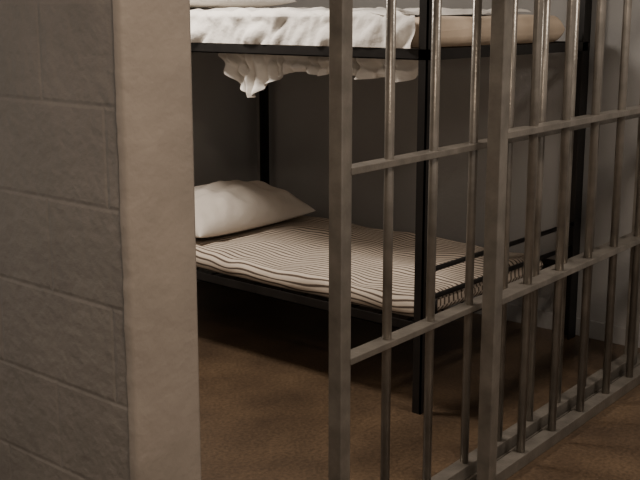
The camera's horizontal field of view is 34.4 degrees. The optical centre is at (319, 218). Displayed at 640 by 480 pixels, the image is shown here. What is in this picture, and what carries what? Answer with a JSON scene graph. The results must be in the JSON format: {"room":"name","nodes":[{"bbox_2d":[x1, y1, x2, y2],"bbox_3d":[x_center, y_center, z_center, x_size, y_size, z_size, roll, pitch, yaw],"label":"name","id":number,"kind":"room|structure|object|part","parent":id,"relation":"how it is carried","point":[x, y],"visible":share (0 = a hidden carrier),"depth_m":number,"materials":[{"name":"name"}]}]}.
{"room":"prison interior","nodes":[
{"label":"prison interior","id":0,"kind":"room"},
{"bbox_2d":[0,0,129,479],"bbox_3d":[-1.416,-0.466,3.095,2.785,2.900,0.191,10,15,40],"label":"wall","id":1,"kind":"structure","parent":0,"point":[64,398],"depth_m":2.35,"materials":[{"name":"paint"}]},
{"bbox_2d":[112,0,200,479],"bbox_3d":[-0.353,-0.287,2.203,0.028,2.900,0.199,10,15,40],"label":"pillar","id":2,"kind":"structure","parent":1,"relation":"attached to","point":[152,38],"depth_m":2.25,"materials":[{"name":"paint"}]},
{"bbox_2d":[191,52,256,281],"bbox_3d":[-1.542,-0.887,5.204,0.200,2.900,3.298,10,15,40],"label":"wall","id":3,"kind":"structure","parent":0,"point":[224,118],"depth_m":6.24,"materials":[{"name":"grey paint"}]},
{"bbox_2d":[197,275,639,479],"bbox_3d":[0.338,1.435,1.240,8.700,0.100,7.860,10,15,40],"label":"floor","id":4,"kind":"structure","parent":0,"point":[264,361],"depth_m":4.36,"materials":[{"name":"concrete"}]},
{"bbox_2d":[191,0,591,414],"bbox_3d":[0.037,-0.397,5.178,2.120,1.950,1.350,10,15,40],"label":"bunk bed","id":5,"kind":"object","parent":4,"relation":"on","point":[423,54],"visible":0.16,"depth_m":4.42,"materials":[{"name":"black metal"}]},
{"bbox_3d":[-0.341,-0.624,6.314,0.040,1.950,0.040,10,15,40],"label":"post","id":6,"kind":"part","parent":5,"relation":"part of","materials":[{"name":"black metal"}]},
{"bbox_3d":[-0.399,0.305,4.798,2.120,0.042,0.006,10,15,40],"label":"rail","id":7,"kind":"part","parent":5,"relation":"part of","materials":[{"name":"black metal"}]},
{"bbox_3d":[-0.399,-0.754,4.586,2.120,0.042,0.006,10,15,40],"label":"rail","id":8,"kind":"part","parent":5,"relation":"part of","materials":[{"name":"black metal"}]},
{"bbox_2d":[190,7,530,97],"bbox_3d":[-0.090,-0.812,4.968,2.048,0.401,1.067,10,15,40],"label":"sheet","id":9,"kind":"object","parent":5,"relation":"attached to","point":[303,26],"visible":0.55,"depth_m":4.39,"materials":[{"name":"white fabric"}]},
{"bbox_2d":[190,0,296,9],"bbox_3d":[-0.574,-1.181,5.360,0.500,0.194,0.800,10,15,40],"label":"pillow","id":10,"kind":"object","parent":9,"relation":"on","point":[194,4],"visible":0.47,"depth_m":5.22,"materials":[{"name":"white fabric"}]},
{"bbox_2d":[196,216,542,316],"bbox_3d":[-0.049,0.152,5.173,2.055,0.106,1.050,10,15,40],"label":"mattress","id":11,"kind":"object","parent":5,"relation":"on","point":[291,254],"visible":0.53,"depth_m":4.82,"materials":[{"name":"beige fabric"}]},
{"bbox_2d":[194,180,314,237],"bbox_3d":[-0.518,-0.074,5.506,0.560,0.243,0.880,9,14,38],"label":"pillow","id":12,"kind":"object","parent":11,"relation":"on","point":[221,207],"visible":0.76,"depth_m":5.34,"materials":[{"name":"fabric"}]},
{"bbox_3d":[0.403,-0.168,4.028,0.040,1.950,0.040,10,15,40],"label":"post","id":13,"kind":"part","parent":5,"relation":"part of","materials":[{"name":"black metal"}]},
{"bbox_2d":[409,14,564,47],"bbox_3d":[-0.012,-0.925,5.002,2.055,0.126,1.129,10,15,40],"label":"mattress","id":14,"kind":"object","parent":5,"relation":"on","point":[456,30],"visible":0.11,"depth_m":4.22,"materials":[{"name":"beige fabric"}]},
{"bbox_3d":[0.461,0.107,5.785,2.120,0.042,0.006,10,15,40],"label":"rail","id":15,"kind":"part","parent":5,"relation":"part of","materials":[{"name":"black metal"}]},
{"bbox_3d":[0.461,-0.952,5.573,2.120,0.042,0.006,10,15,40],"label":"rail","id":16,"kind":"part","parent":5,"relation":"part of","materials":[{"name":"black metal"}]},
{"bbox_3d":[1.233,-0.362,5.003,0.070,1.950,0.070,10,15,40],"label":"post","id":17,"kind":"part","parent":5,"relation":"part of","materials":[{"name":"black metal"}]},
{"bbox_2d":[465,0,639,479],"bbox_3d":[0.679,-0.540,3.469,0.173,2.900,3.100,9,14,38],"label":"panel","id":18,"kind":"object","parent":4,"relation":"on","point":[489,467],"visible":1,"depth_m":3.67,"materials":[{"name":"metal"}]},
{"bbox_2d":[328,0,352,479],"bbox_3d":[0.055,-0.041,2.831,0.046,2.110,0.046,9,14,38],"label":"post","id":19,"kind":"object","parent":18,"relation":"on","point":[340,11],"visible":1,"depth_m":2.83,"materials":[{"name":"metal"}]},
{"bbox_2d":[350,232,633,364],"bbox_3d":[0.736,0.237,3.759,0.052,0.020,2.150,9,14,38],"label":"crossbar","id":20,"kind":"object","parent":19,"relation":"attached to","point":[371,348],"visible":0.43,"depth_m":3.23,"materials":[{"name":"metal"}]},
{"bbox_2d":[351,113,639,174],"bbox_3d":[0.736,-0.295,3.652,0.052,0.020,2.150,9,14,38],"label":"crossbar","id":21,"kind":"object","parent":19,"relation":"attached to","point":[377,164],"visible":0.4,"depth_m":3.15,"materials":[{"name":"metal"}]},
{"bbox_3d":[0.570,-0.500,3.269,0.050,2.900,0.050,9,14,38],"label":"post","id":22,"kind":"part","parent":18,"relation":"part of","materials":[{"name":"metal"}]},
{"bbox_2d":[431,354,634,479],"bbox_3d":[0.736,0.804,3.872,0.052,0.045,2.150,9,14,38],"label":"rail","id":23,"kind":"object","parent":18,"relation":"on","point":[457,470],"visible":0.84,"depth_m":3.95,"materials":[{"name":"metal"}]},
{"bbox_2d":[380,0,395,479],"bbox_3d":[0.200,-0.071,3.010,0.029,2.040,0.029,9,14,38],"label":"bar","id":24,"kind":"object","parent":23,"relation":"on","point":[390,54],"visible":1,"depth_m":3.02,"materials":[{"name":"metal"}]},
{"bbox_2d":[422,0,441,479],"bbox_3d":[0.349,-0.108,3.194,0.029,2.040,0.029,9,14,38],"label":"bar","id":25,"kind":"object","parent":23,"relation":"on","point":[436,4],"visible":1,"depth_m":3.21,"materials":[{"name":"metal"}]},
{"bbox_2d":[460,0,481,463],"bbox_3d":[0.498,-0.145,3.378,0.029,2.040,0.029,9,14,38],"label":"bar","id":26,"kind":"object","parent":23,"relation":"on","point":[477,4],"visible":0.82,"depth_m":3.40,"materials":[{"name":"metal"}]},
{"bbox_2d":[497,0,517,441],"bbox_3d":[0.647,-0.181,3.561,0.029,2.040,0.029,9,14,38],"label":"bar","id":27,"kind":"object","parent":23,"relation":"on","point":[515,2],"visible":0.52,"depth_m":3.58,"materials":[{"name":"metal"}]},
{"bbox_2d":[526,0,550,421],"bbox_3d":[0.796,-0.218,3.745,0.029,2.040,0.029,9,14,38],"label":"bar","id":28,"kind":"object","parent":23,"relation":"on","point":[547,3],"visible":0.67,"depth_m":3.77,"materials":[{"name":"metal"}]},
{"bbox_2d":[557,0,579,402],"bbox_3d":[0.945,-0.255,3.929,0.029,2.040,0.029,9,14,38],"label":"bar","id":29,"kind":"object","parent":23,"relation":"on","point":[577,1],"visible":0.46,"depth_m":3.95,"materials":[{"name":"metal"}]},
{"bbox_2d":[585,0,606,385],"bbox_3d":[1.094,-0.292,4.113,0.029,2.040,0.029,9,14,38],"label":"bar","id":30,"kind":"object","parent":23,"relation":"on","point":[606,0],"visible":0.21,"depth_m":4.14,"materials":[{"name":"metal"}]},
{"bbox_2d":[603,2,623,361],"bbox_3d":[1.244,-0.328,4.297,0.029,2.040,0.029,9,14,38],"label":"bar","id":31,"kind":"object","parent":23,"relation":"on","point":[623,2],"visible":0.12,"depth_m":4.33,"materials":[{"name":"metal"}]},
{"bbox_3d":[1.114,0.766,4.219,0.054,0.045,1.708,9,14,38],"label":"rail","id":32,"kind":"part","parent":18,"relation":"part of","materials":[{"name":"metal"}]},
{"bbox_2d":[624,102,639,363],"bbox_3d":[1.413,-0.375,4.505,0.046,2.110,0.046,9,14,38],"label":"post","id":33,"kind":"object","parent":18,"relation":"on","point":[638,135],"visible":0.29,"depth_m":4.62,"materials":[{"name":"metal"}]},
{"bbox_2d":[256,0,639,347],"bbox_3d":[2.825,-0.607,3.802,8.700,2.900,0.200,10,15,40],"label":"wall","id":34,"kind":"structure","parent":0,"point":[298,101],"depth_m":5.51,"materials":[{"name":"grey paint"}]},
{"bbox_2d":[448,297,625,345],"bbox_3d":[0.569,0.421,5.828,2.550,0.090,0.015,10,15,40],"label":"baseboard","id":35,"kind":"structure","parent":34,"relation":"attached to","point":[514,312],"depth_m":5.21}
]}

